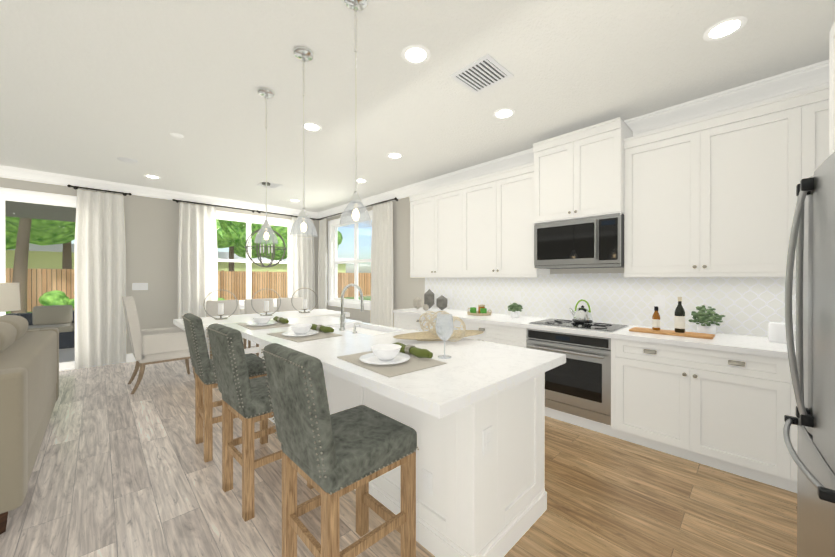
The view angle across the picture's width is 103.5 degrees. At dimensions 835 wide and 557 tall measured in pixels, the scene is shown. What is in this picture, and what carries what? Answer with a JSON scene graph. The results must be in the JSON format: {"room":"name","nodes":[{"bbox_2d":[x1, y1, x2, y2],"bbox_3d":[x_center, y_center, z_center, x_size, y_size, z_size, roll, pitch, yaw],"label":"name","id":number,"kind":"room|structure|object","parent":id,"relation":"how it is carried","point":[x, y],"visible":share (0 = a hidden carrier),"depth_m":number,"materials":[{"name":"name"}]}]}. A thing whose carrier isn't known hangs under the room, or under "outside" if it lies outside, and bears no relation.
{"room":"kitchen","nodes":[
{"label":"kitchen","id":0,"kind":"room"},
{"bbox_2d":[0,177,318,353],"bbox_3d":[-5.595,-0.084,4.717,9.320,2.900,0.160,0,0,-44],"label":"wall","id":1,"kind":"structure","parent":0,"point":[151,229],"depth_m":5.63,"materials":[{"name":"beige paint"}]},
{"bbox_2d":[0,187,94,370],"bbox_3d":[-6.345,0.058,3.982,3.620,2.620,0.172,0,0,-44],"label":"sliding door","id":2,"kind":"structure","parent":1,"relation":"attached to","point":[25,196],"depth_m":4.70,"materials":[{"name":"white"}]},
{"bbox_2d":[67,184,131,369],"bbox_3d":[-4.936,-0.030,5.143,0.724,2.760,0.142,0,0,-44],"label":"curtain","id":3,"kind":"object","parent":1,"relation":"attached to","point":[100,279],"visible":0.98,"depth_m":5.11,"materials":[{"name":"fabric"}]},
{"bbox_2d":[132,283,147,289],"bbox_3d":[-4.646,0.124,5.519,0.200,0.120,0.009,0,0,-44],"label":"light switch","id":4,"kind":"object","parent":1,"relation":"attached to","point":[139,286],"visible":0.67,"depth_m":5.51,"materials":[{"name":"white plastic"}]},
{"bbox_2d":[0,165,315,217],"bbox_3d":[-5.499,-1.464,4.613,8.760,0.140,0.118,0,0,-44],"label":"crown molding","id":5,"kind":"structure","parent":1,"relation":"attached to","point":[5,171],"depth_m":5.39,"materials":[{"name":"white wood"}]},
{"bbox_2d":[95,340,255,366],"bbox_3d":[-3.668,1.294,6.467,3.800,0.135,0.016,0,0,-44],"label":"baseboard","id":6,"kind":"structure","parent":1,"relation":"attached to","point":[130,358],"depth_m":5.43,"materials":[{"name":"white wood"}]},
{"bbox_2d":[172,199,258,350],"bbox_3d":[-3.776,-0.033,6.266,1.434,2.760,0.146,0,0,-44],"label":"curtain","id":7,"kind":"object","parent":1,"relation":"attached to","point":[197,263],"visible":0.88,"depth_m":6.00,"materials":[{"name":"fabric"}]},
{"bbox_2d":[200,210,291,308],"bbox_3d":[-3.454,-0.359,6.759,1.970,1.910,0.210,0,0,-44],"label":"window","id":8,"kind":"structure","parent":1,"relation":"in","point":[248,219],"depth_m":6.79,"materials":[{"name":"white"}]},
{"bbox_2d":[258,211,317,309],"bbox_3d":[-2.805,-0.035,7.211,1.364,2.760,0.141,0,0,-44],"label":"curtain","id":9,"kind":"object","parent":1,"relation":"attached to","point":[302,262],"visible":0.6,"depth_m":7.44,"materials":[{"name":"fabric"}]},
{"bbox_2d":[329,324,352,327],"bbox_3d":[-0.734,0.566,3.276,0.370,0.230,0.020,0,0,-44],"label":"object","id":10,"kind":"structure","parent":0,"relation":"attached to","point":[330,325],"depth_m":3.21,"materials":[{"name":"white"}]},
{"bbox_2d":[0,345,796,556],"bbox_3d":[-1.512,1.437,0.511,9.320,0.120,11.890,0,0,-44],"label":"floor","id":11,"kind":"structure","parent":0,"point":[120,469],"depth_m":2.07,"materials":[{"name":"brown wood"}]},
{"bbox_2d":[0,315,58,534],"bbox_3d":[-3.284,0.850,2.280,0.960,1.044,2.320,0,0,-44],"label":"sofa","id":12,"kind":"object","parent":11,"relation":"on","point":[29,377],"visible":1,"depth_m":2.01,"materials":[{"name":"beige fabric"}]},
{"bbox_2d":[122,296,194,393],"bbox_3d":[-3.363,0.791,4.307,0.741,1.166,0.690,0,0,-44],"label":"armchair","id":13,"kind":"object","parent":11,"relation":"on","point":[156,345],"visible":0.98,"depth_m":4.04,"materials":[{"name":"beige fabric"}]},
{"bbox_2d":[182,313,267,462],"bbox_3d":[-1.591,0.826,2.739,0.572,1.090,0.473,0,0,-44],"label":"stool","id":14,"kind":"object","parent":11,"relation":"on","point":[205,375],"visible":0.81,"depth_m":2.49,"materials":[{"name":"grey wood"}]},
{"bbox_2d":[206,300,246,358],"bbox_3d":[-3.213,0.866,5.566,0.530,0.996,0.598,0,0,-44],"label":"dining chair","id":15,"kind":"object","parent":11,"relation":"on","point":[212,307],"visible":0.33,"depth_m":5.69,"materials":[{"name":"beige fabric"}]},
{"bbox_2d":[244,298,273,356],"bbox_3d":[-2.782,0.865,5.984,0.530,0.996,0.598,0,0,-44],"label":"dining chair","id":16,"kind":"object","parent":11,"relation":"on","point":[258,305],"visible":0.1,"depth_m":6.08,"materials":[{"name":"brown wood"}]},
{"bbox_2d":[206,323,312,521],"bbox_3d":[-0.998,0.828,2.143,0.572,1.090,0.473,0,0,-44],"label":"stool","id":17,"kind":"object","parent":11,"relation":"on","point":[245,400],"visible":0.77,"depth_m":1.92,"materials":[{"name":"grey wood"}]},
{"bbox_2d":[173,309,349,353],"bbox_3d":[-2.369,0.975,5.271,2.360,0.780,1.000,0,0,-44],"label":"dining table","id":18,"kind":"object","parent":11,"relation":"on","point":[207,321],"visible":0.15,"depth_m":5.16,"materials":[{"name":"white"}]},
{"bbox_2d":[203,290,237,319],"bbox_3d":[-2.872,0.368,4.810,0.406,0.433,0.155,0,0,-44],"label":"hurricane","id":19,"kind":"object","parent":18,"relation":"on","point":[220,309],"visible":1,"depth_m":4.79,"materials":[{"name":"silver metal"}]},
{"bbox_2d":[251,289,280,315],"bbox_3d":[-2.412,0.367,5.256,0.406,0.433,0.155,0,0,-44],"label":"hurricane","id":20,"kind":"object","parent":18,"relation":"on","point":[266,306],"visible":1,"depth_m":5.23,"materials":[{"name":"silver metal"}]},
{"bbox_2d":[291,288,317,312],"bbox_3d":[-1.953,0.365,5.702,0.406,0.433,0.155,0,0,-44],"label":"hurricane","id":21,"kind":"object","parent":18,"relation":"on","point":[304,304],"visible":1,"depth_m":5.67,"materials":[{"name":"silver metal"}]},
{"bbox_2d":[277,297,302,311],"bbox_3d":[-2.366,0.864,6.388,0.530,0.996,0.598,0,0,-44],"label":"dining chair","id":22,"kind":"object","parent":11,"relation":"on","point":[286,304],"visible":0.19,"depth_m":6.52,"materials":[{"name":"beige fabric"}]},
{"bbox_2d":[261,343,418,556],"bbox_3d":[-0.344,0.829,1.489,0.558,1.090,0.458,0,0,-44],"label":"stool","id":23,"kind":"object","parent":11,"relation":"on","point":[331,459],"visible":1,"depth_m":1.37,"materials":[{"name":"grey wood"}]},
{"bbox_2d":[259,324,546,556],"bbox_3d":[-0.446,0.931,2.700,0.724,0.880,2.754,0,0,-44],"label":"kitchen island","id":24,"kind":"object","parent":11,"relation":"on","point":[471,412],"depth_m":1.67,"materials":[{"name":"white wood"}]},
{"bbox_2d":[221,316,564,419],"bbox_3d":[-0.532,0.466,2.594,1.110,0.050,2.900,0,0,-44],"label":"island countertop","id":25,"kind":"structure","parent":24,"relation":"on","point":[477,370],"depth_m":1.71,"materials":[{"name":"white stone"}]},
{"bbox_2d":[238,320,290,329],"bbox_3d":[-1.461,0.436,3.156,0.387,0.004,0.513,0,0,-44],"label":"placemat","id":26,"kind":"object","parent":25,"relation":"on","point":[277,325],"visible":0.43,"depth_m":3.03,"materials":[{"name":"fabric"}]},
{"bbox_2d":[246,316,276,325],"bbox_3d":[-1.483,0.396,3.136,0.274,0.074,0.274,0,0,-44],"label":"plate","id":27,"kind":"object","parent":26,"relation":"on","point":[261,320],"visible":1,"depth_m":3.09,"materials":[{"name":"white ceramic"}]},
{"bbox_2d":[273,316,288,323],"bbox_3d":[-1.351,0.403,3.256,0.058,0.059,0.344,0,0,-44],"label":"napkin","id":28,"kind":"object","parent":26,"relation":"on","point":[280,319],"visible":1,"depth_m":3.21,"materials":[{"name":"fabric"}]},
{"bbox_2d":[268,329,341,341],"bbox_3d":[-0.896,0.438,2.603,0.500,0.004,0.370,0,0,42],"label":"placemat","id":29,"kind":"object","parent":25,"relation":"on","point":[320,335],"visible":0.5,"depth_m":2.51,"materials":[{"name":"fabric"}]},
{"bbox_2d":[282,324,318,336],"bbox_3d":[-0.916,0.397,2.580,0.273,0.074,0.273,0,0,-44],"label":"plate","id":30,"kind":"object","parent":29,"relation":"on","point":[299,330],"visible":1,"depth_m":2.54,"materials":[{"name":"white ceramic"}]},
{"bbox_2d":[310,324,333,332],"bbox_3d":[-0.798,0.405,2.713,0.344,0.059,0.057,0,0,42],"label":"napkin","id":31,"kind":"object","parent":29,"relation":"on","point":[322,328],"visible":0.9,"depth_m":2.67,"materials":[{"name":"fabric"}]},
{"bbox_2d":[339,284,363,332],"bbox_3d":[-0.512,0.240,2.842,0.252,0.402,0.248,0,0,-44],"label":"faucet","id":32,"kind":"object","parent":25,"relation":"on","point":[343,314],"depth_m":2.83,"materials":[{"name":"silver metal"}]},
{"bbox_2d":[337,351,445,377],"bbox_3d":[-0.152,0.440,1.792,0.396,0.004,0.519,0,0,-44],"label":"placemat","id":33,"kind":"object","parent":25,"relation":"on","point":[413,363],"visible":0.57,"depth_m":1.67,"materials":[{"name":"fabric"}]},
{"bbox_2d":[359,344,409,364],"bbox_3d":[-0.175,0.399,1.773,0.274,0.074,0.274,0,0,-44],"label":"plate","id":34,"kind":"object","parent":33,"relation":"on","point":[384,354],"visible":1,"depth_m":1.74,"materials":[{"name":"white ceramic"}]},
{"bbox_2d":[393,342,432,357],"bbox_3d":[-0.041,0.407,1.890,0.057,0.059,0.344,0,0,-41],"label":"napkin","id":35,"kind":"object","parent":33,"relation":"on","point":[408,349],"visible":0.79,"depth_m":1.83,"materials":[{"name":"fabric"}]},
{"bbox_2d":[393,311,482,341],"bbox_3d":[0.172,0.336,2.435,0.687,0.208,0.536,0,0,-44],"label":"decorative tray","id":36,"kind":"object","parent":25,"relation":"on","point":[456,335],"visible":0.67,"depth_m":2.42,"materials":[{"name":"wood"}]},
{"bbox_2d":[435,314,453,358],"bbox_3d":[0.153,0.322,1.865,0.106,0.240,0.106,0,0,-44],"label":"wine glass","id":37,"kind":"object","parent":25,"relation":"on","point":[446,335],"visible":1,"depth_m":1.84,"materials":[{"name":"clear glass"}]},
{"bbox_2d":[394,313,439,330],"bbox_3d":[0.254,0.929,4.668,0.623,0.874,1.079,0,0,-44],"label":"base cabinet","id":38,"kind":"object","parent":11,"relation":"on","point":[401,320],"depth_m":4.62,"materials":[{"name":"white wood"}]},
{"bbox_2d":[441,318,516,345],"bbox_3d":[0.937,0.931,3.965,0.623,0.874,1.119,0,0,-44],"label":"base cabinet","id":39,"kind":"object","parent":11,"relation":"on","point":[501,334],"depth_m":3.63,"materials":[{"name":"white"}]},
{"bbox_2d":[517,329,616,437],"bbox_3d":[1.577,0.933,3.304,0.623,0.874,0.879,0,0,-44],"label":"oven","id":40,"kind":"object","parent":11,"relation":"on","point":[581,391],"depth_m":2.98,"materials":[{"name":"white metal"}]},
{"bbox_2d":[617,341,772,485],"bbox_3d":[2.236,0.934,2.627,0.620,0.874,1.070,0,0,-44],"label":"base cabinet","id":41,"kind":"object","parent":11,"relation":"on","point":[708,407],"depth_m":2.39,"materials":[{"name":"white wood"}]},
{"bbox_2d":[393,309,795,360],"bbox_3d":[1.528,0.475,3.357,0.665,0.040,4.744,0,0,-44],"label":"countertop","id":42,"kind":"structure","parent":41,"relation":"on","point":[723,342],"depth_m":2.82,"materials":[{"name":"white stone"}]},
{"bbox_2d":[413,289,446,310],"bbox_3d":[0.186,0.300,4.831,0.347,0.300,0.476,0,0,-44],"label":"decoration","id":43,"kind":"object","parent":42,"relation":"on","point":[441,302],"visible":1,"depth_m":4.85,"materials":[{"name":"ceramic"}]},
{"bbox_2d":[467,305,491,315],"bbox_3d":[0.790,0.392,4.211,0.310,0.120,0.370,0,0,-44],"label":"tray","id":44,"kind":"object","parent":42,"relation":"on","point":[482,310],"visible":1,"depth_m":4.13,"materials":[{"name":"wood"}]},
{"bbox_2d":[508,303,522,317],"bbox_3d":[1.156,0.365,3.890,0.172,0.176,0.171,0,0,-44],"label":"herb pot","id":45,"kind":"object","parent":42,"relation":"on","point":[514,308],"visible":1,"depth_m":3.85,"materials":[{"name":"white ceramic"}]},
{"bbox_2d":[569,299,592,322],"bbox_3d":[1.662,0.321,3.355,0.190,0.233,0.227,0,0,-44],"label":"kettle","id":46,"kind":"object","parent":42,"relation":"on","point":[582,314],"visible":1,"depth_m":3.29,"materials":[{"name":"silver metal"}]},
{"bbox_2d":[629,327,714,338],"bbox_3d":[2.108,0.447,2.752,0.200,0.018,0.550,0,0,-44],"label":"cutting board","id":47,"kind":"object","parent":42,"relation":"on","point":[674,333],"visible":1,"depth_m":2.70,"materials":[{"name":"brown wood"}]},
{"bbox_2d":[652,306,659,329],"bbox_3d":[2.049,0.335,2.827,0.057,0.201,0.058,0,0,-44],"label":"oil bottle","id":48,"kind":"object","parent":47,"relation":"on","point":[656,321],"visible":1,"depth_m":2.81,"materials":[{"name":"brown glass"}]},
{"bbox_2d":[674,297,684,332],"bbox_3d":[2.153,0.291,2.705,0.069,0.291,0.070,0,0,-44],"label":"wine bottle","id":49,"kind":"object","parent":47,"relation":"on","point":[679,321],"visible":1,"depth_m":2.68,"materials":[{"name":"black glass"}]},
{"bbox_2d":[689,305,724,333],"bbox_3d":[2.382,0.336,2.713,0.236,0.240,0.226,0,0,-44],"label":"herb pot","id":50,"kind":"object","parent":42,"relation":"on","point":[703,319],"visible":1,"depth_m":2.67,"materials":[{"name":"white ceramic"}]},
{"bbox_2d":[768,322,786,343],"bbox_3d":[2.629,0.387,2.387,0.120,0.140,0.120,0,0,-44],"label":"canister","id":51,"kind":"object","parent":42,"relation":"on","point":[776,332],"visible":0.79,"depth_m":2.36,"materials":[{"name":"white ceramic"}]},
{"bbox_2d":[773,357,796,492],"bbox_3d":[2.853,0.936,1.992,0.620,0.874,0.939,0,0,-44],"label":"base cabinet","id":52,"kind":"object","parent":11,"relation":"on","point":[784,401],"depth_m":2.10,"materials":[{"name":"white wood"}]},
{"bbox_2d":[783,151,834,556],"bbox_3d":[1.744,0.479,0.994,0.864,1.794,0.890,0,0,43],"label":"fridge","id":53,"kind":"object","parent":11,"relation":"on","point":[812,245],"visible":1,"depth_m":1.18,"materials":[{"name":"grey metal"}]},
{"bbox_3d":[-4.203,1.368,1.404,3.180,0.012,3.800,0,0,-44],"label":"rug","id":54,"kind":"object","parent":11,"relation":"on","visible":0},
{"bbox_3d":[-4.449,1.051,3.366,0.520,0.610,0.520,0,0,-44],"label":"side table","id":55,"kind":"object","parent":54,"relation":"on","visible":0},
{"bbox_2d":[0,283,20,311],"bbox_3d":[-4.449,0.391,3.364,0.518,0.704,0.518,0,0,-44],"label":"table lamp","id":56,"kind":"object","parent":55,"relation":"on","point":[9,296],"visible":1,"depth_m":3.40,"materials":[{"name":"white fabric"}]},
{"bbox_2d":[0,0,834,212],"bbox_3d":[-1.512,-1.583,0.503,9.320,0.120,11.890,0,0,-44],"label":"ceiling","id":57,"kind":"structure","parent":0,"point":[93,89],"depth_m":2.51,"materials":[{"name":"white paint"}]},
{"bbox_2d":[117,157,137,162],"bbox_3d":[-3.736,-1.530,4.246,0.209,0.006,0.209,0,0,1],"label":"recessed light","id":58,"kind":"object","parent":57,"relation":"in","point":[127,160],"depth_m":4.24,"materials":[{"name":"white"}]},
{"bbox_2d":[144,174,160,178],"bbox_3d":[-3.966,-1.532,4.929,0.199,0.006,0.199,0,0,37],"label":"recessed light","id":59,"kind":"object","parent":57,"relation":"in","point":[149,176],"depth_m":4.92,"materials":[{"name":"white plastic"}]},
{"bbox_2d":[170,133,183,137],"bbox_3d":[-2.559,-1.527,3.507,0.118,0.008,0.118,0,0,1],"label":"recessed light","id":60,"kind":"object","parent":57,"relation":"in","point":[177,135],"depth_m":3.49,"materials":[{"name":"white"}]},
{"bbox_2d":[245,182,286,266],"bbox_3d":[-2.412,-0.860,5.253,0.616,1.347,0.618,0,0,-44],"label":"pendant chandelier","id":61,"kind":"object","parent":57,"relation":"hanging from","point":[273,249],"visible":0.83,"depth_m":5.24,"materials":[{"name":"silver metal"}]},
{"bbox_2d":[254,87,277,243],"bbox_3d":[-1.234,-0.911,2.689,0.176,1.235,0.176,0,0,-44],"label":"pendant light","id":62,"kind":"object","parent":57,"relation":"hanging from","point":[265,92],"visible":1,"depth_m":2.68,"materials":[{"name":"silver metal"}]},
{"bbox_2d":[257,181,282,188],"bbox_3d":[-2.410,-1.531,5.379,0.300,0.008,0.300,0,0,-44],"label":"ceiling vent","id":63,"kind":"object","parent":57,"relation":"in","point":[272,185],"depth_m":5.38,"materials":[{"name":"white metal"}]},
{"bbox_2d":[290,46,316,236],"bbox_3d":[-0.768,-0.910,2.223,0.176,1.235,0.176,0,0,-44],"label":"pendant light","id":64,"kind":"object","parent":57,"relation":"hanging from","point":[302,53],"visible":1,"depth_m":2.21,"materials":[{"name":"silver metal"}]},
{"bbox_2d":[301,122,321,131],"bbox_3d":[-1.062,-1.527,3.315,0.199,0.006,0.199,0,0,40],"label":"recessed light","id":65,"kind":"object","parent":57,"relation":"in","point":[309,127],"depth_m":3.32,"materials":[{"name":"white plastic"}]},
{"bbox_2d":[339,0,371,227],"bbox_3d":[-0.336,-0.909,1.792,0.176,1.235,0.176,0,0,-44],"label":"pendant light","id":66,"kind":"object","parent":57,"relation":"hanging from","point":[355,200],"visible":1,"depth_m":1.79,"materials":[{"name":"silver metal"}]},
{"bbox_2d":[357,179,366,182],"bbox_3d":[-0.879,-1.532,5.136,0.199,0.006,0.199,0,0,22],"label":"recessed light","id":67,"kind":"object","parent":57,"relation":"in","point":[358,180],"depth_m":5.16,"materials":[{"name":"white plastic"}]},
{"bbox_2d":[387,153,402,158],"bbox_3d":[-0.280,-1.529,4.088,0.199,0.006,0.199,0,0,40],"label":"recessed light","id":68,"kind":"object","parent":57,"relation":"in","point":[391,155],"depth_m":4.07,"materials":[{"name":"white"}]},
{"bbox_2d":[401,45,430,64],"bbox_3d":[-0.011,-1.525,2.245,0.199,0.006,0.199,0,0,7],"label":"recessed light","id":69,"kind":"object","parent":57,"relation":"in","point":[418,55],"depth_m":2.24,"materials":[{"name":"white plastic"}]},
{"bbox_2d":[449,54,513,93],"bbox_3d":[0.481,-1.524,2.471,0.340,0.008,0.340,0,0,-44],"label":"ceiling vent","id":70,"kind":"object","parent":57,"relation":"in","point":[483,73],"depth_m":2.46,"materials":[{"name":"white metal"}]},
{"bbox_2d":[493,108,514,118],"bbox_3d":[0.801,-1.527,3.046,0.199,0.006,0.199,0,0,37],"label":"recessed light","id":71,"kind":"object","parent":57,"relation":"in","point":[506,113],"depth_m":3.04,"materials":[{"name":"white plastic"}]},
{"bbox_2d":[703,16,746,40],"bbox_3d":[1.874,-1.524,2.011,0.199,0.006,0.199,0,0,7],"label":"recessed light","id":72,"kind":"object","parent":57,"relation":"in","point":[725,28],"depth_m":2.00,"materials":[{"name":"white plastic"}]},
{"bbox_2d":[325,196,623,326],"bbox_3d":[1.831,-0.081,3.639,0.160,2.900,11.730,0,0,-44],"label":"wall","id":73,"kind":"structure","parent":0,"point":[407,289],"depth_m":5.68,"materials":[{"name":"beige paint"}]},
{"bbox_2d":[318,212,350,308],"bbox_3d":[-1.845,-0.035,7.206,0.145,2.760,1.372,0,0,-44],"label":"curtain","id":74,"kind":"object","parent":73,"relation":"attached to","point":[322,274],"visible":0.77,"depth_m":7.45,"materials":[{"name":"fabric"}]},
{"bbox_2d":[327,210,371,309],"bbox_3d":[-1.296,-0.359,6.825,0.210,1.910,1.990,0,0,-44],"label":"window","id":75,"kind":"structure","parent":73,"relation":"in","point":[333,263],"depth_m":7.18,"materials":[{"name":"white"}]},
{"bbox_2d":[348,197,397,326],"bbox_3d":[-0.872,-0.033,6.206,0.142,2.760,1.502,0,0,-44],"label":"curtain","id":76,"kind":"object","parent":73,"relation":"attached to","point":[382,279],"visible":0.81,"depth_m":5.94,"materials":[{"name":"fabric"}]},
{"bbox_2d":[409,191,428,276],"bbox_3d":[0.203,-0.662,4.957,0.331,1.215,0.568,0,0,-44],"label":"upper cabinet","id":77,"kind":"object","parent":73,"relation":"attached to","point":[419,203],"depth_m":4.91,"materials":[{"name":"white wood"}]},
{"bbox_2d":[429,183,456,276],"bbox_3d":[0.535,-0.661,4.614,0.331,1.215,0.627,0,0,-44],"label":"upper cabinet","id":78,"kind":"object","parent":73,"relation":"attached to","point":[443,201],"depth_m":4.57,"materials":[{"name":"white wood"}]},
{"bbox_2d":[457,175,488,276],"bbox_3d":[0.889,-0.660,4.250,0.331,1.215,0.627,0,0,-44],"label":"upper cabinet","id":79,"kind":"object","parent":73,"relation":"attached to","point":[473,194],"depth_m":4.21,"materials":[{"name":"white wood"}]},
{"bbox_2d":[489,163,552,276],"bbox_3d":[1.221,-0.659,3.907,0.331,1.215,0.567,0,0,-44],"label":"upper cabinet","id":80,"kind":"object","parent":73,"relation":"attached to","point":[511,190],"depth_m":3.82,"materials":[{"name":"white wood"}]},
{"bbox_2d":[533,134,564,212],"bbox_3d":[1.555,-1.023,3.501,0.416,0.835,0.469,0,0,-44],"label":"upper cabinet","id":81,"kind":"object","parent":73,"relation":"attached to","point":[549,154],"depth_m":3.41,"materials":[{"name":"white wood"}]},
{"bbox_2d":[316,60,828,218],"bbox_3d":[1.676,-1.461,3.596,0.118,0.140,11.570,0,0,-44],"label":"crown molding","id":82,"kind":"structure","parent":73,"relation":"attached to","point":[805,78],"depth_m":2.90,"materials":[{"name":"white wood"}]},
{"bbox_2d":[529,201,624,268],"bbox_3d":[1.660,-0.392,3.361,0.450,0.552,0.810,0,0,-44],"label":"microwave","id":83,"kind":"object","parent":73,"relation":"attached to","point":[593,236],"depth_m":3.20,"materials":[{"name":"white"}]},
{"bbox_2d":[565,117,632,212],"bbox_3d":[1.799,-1.023,3.249,0.416,0.835,0.470,0,0,-44],"label":"upper cabinet","id":84,"kind":"object","parent":73,"relation":"attached to","point":[594,154],"depth_m":3.09,"materials":[{"name":"white wood"}]},
{"bbox_2d":[621,122,688,276],"bbox_3d":[2.200,-0.657,2.898,0.331,1.215,0.585,0,0,-44],"label":"upper cabinet","id":85,"kind":"object","parent":73,"relation":"attached to","point":[656,162],"depth_m":2.82,"materials":[{"name":"white wood"}]},
{"bbox_2d":[689,97,784,276],"bbox_3d":[2.545,-0.656,2.543,0.331,1.215,0.644,0,0,-44],"label":"upper cabinet","id":86,"kind":"object","parent":73,"relation":"attached to","point":[694,214],"depth_m":2.47,"materials":[{"name":"white wood"}]},
{"bbox_2d":[785,85,828,272],"bbox_3d":[2.870,-0.655,2.207,0.331,1.215,0.529,0,0,-44],"label":"upper cabinet","id":87,"kind":"object","parent":73,"relation":"attached to","point":[806,112],"depth_m":2.24,"materials":[{"name":"white wood"}]},
{"bbox_2d":[829,21,834,155],"bbox_3d":[1.819,-0.812,0.922,0.951,0.625,0.754,0,0,-44],"label":"upper cabinet","id":88,"kind":"object","parent":0,"relation":"attached to","point":[832,92],"visible":0.64,"depth_m":1.32,"materials":[{"name":"white wood"}]},
{"label":"outside","id":89,"kind":"structure","parent":0,"visible":0},
{"bbox_2d":[5,201,370,362],"bbox_3d":[-11.211,-2.868,9.780,70.000,8.722,90.000,0,0,-44],"label":"garden","id":90,"kind":"object","parent":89,"point":[40,292],"depth_m":16.28,"materials":[{"name":"green plant"}]}
]}

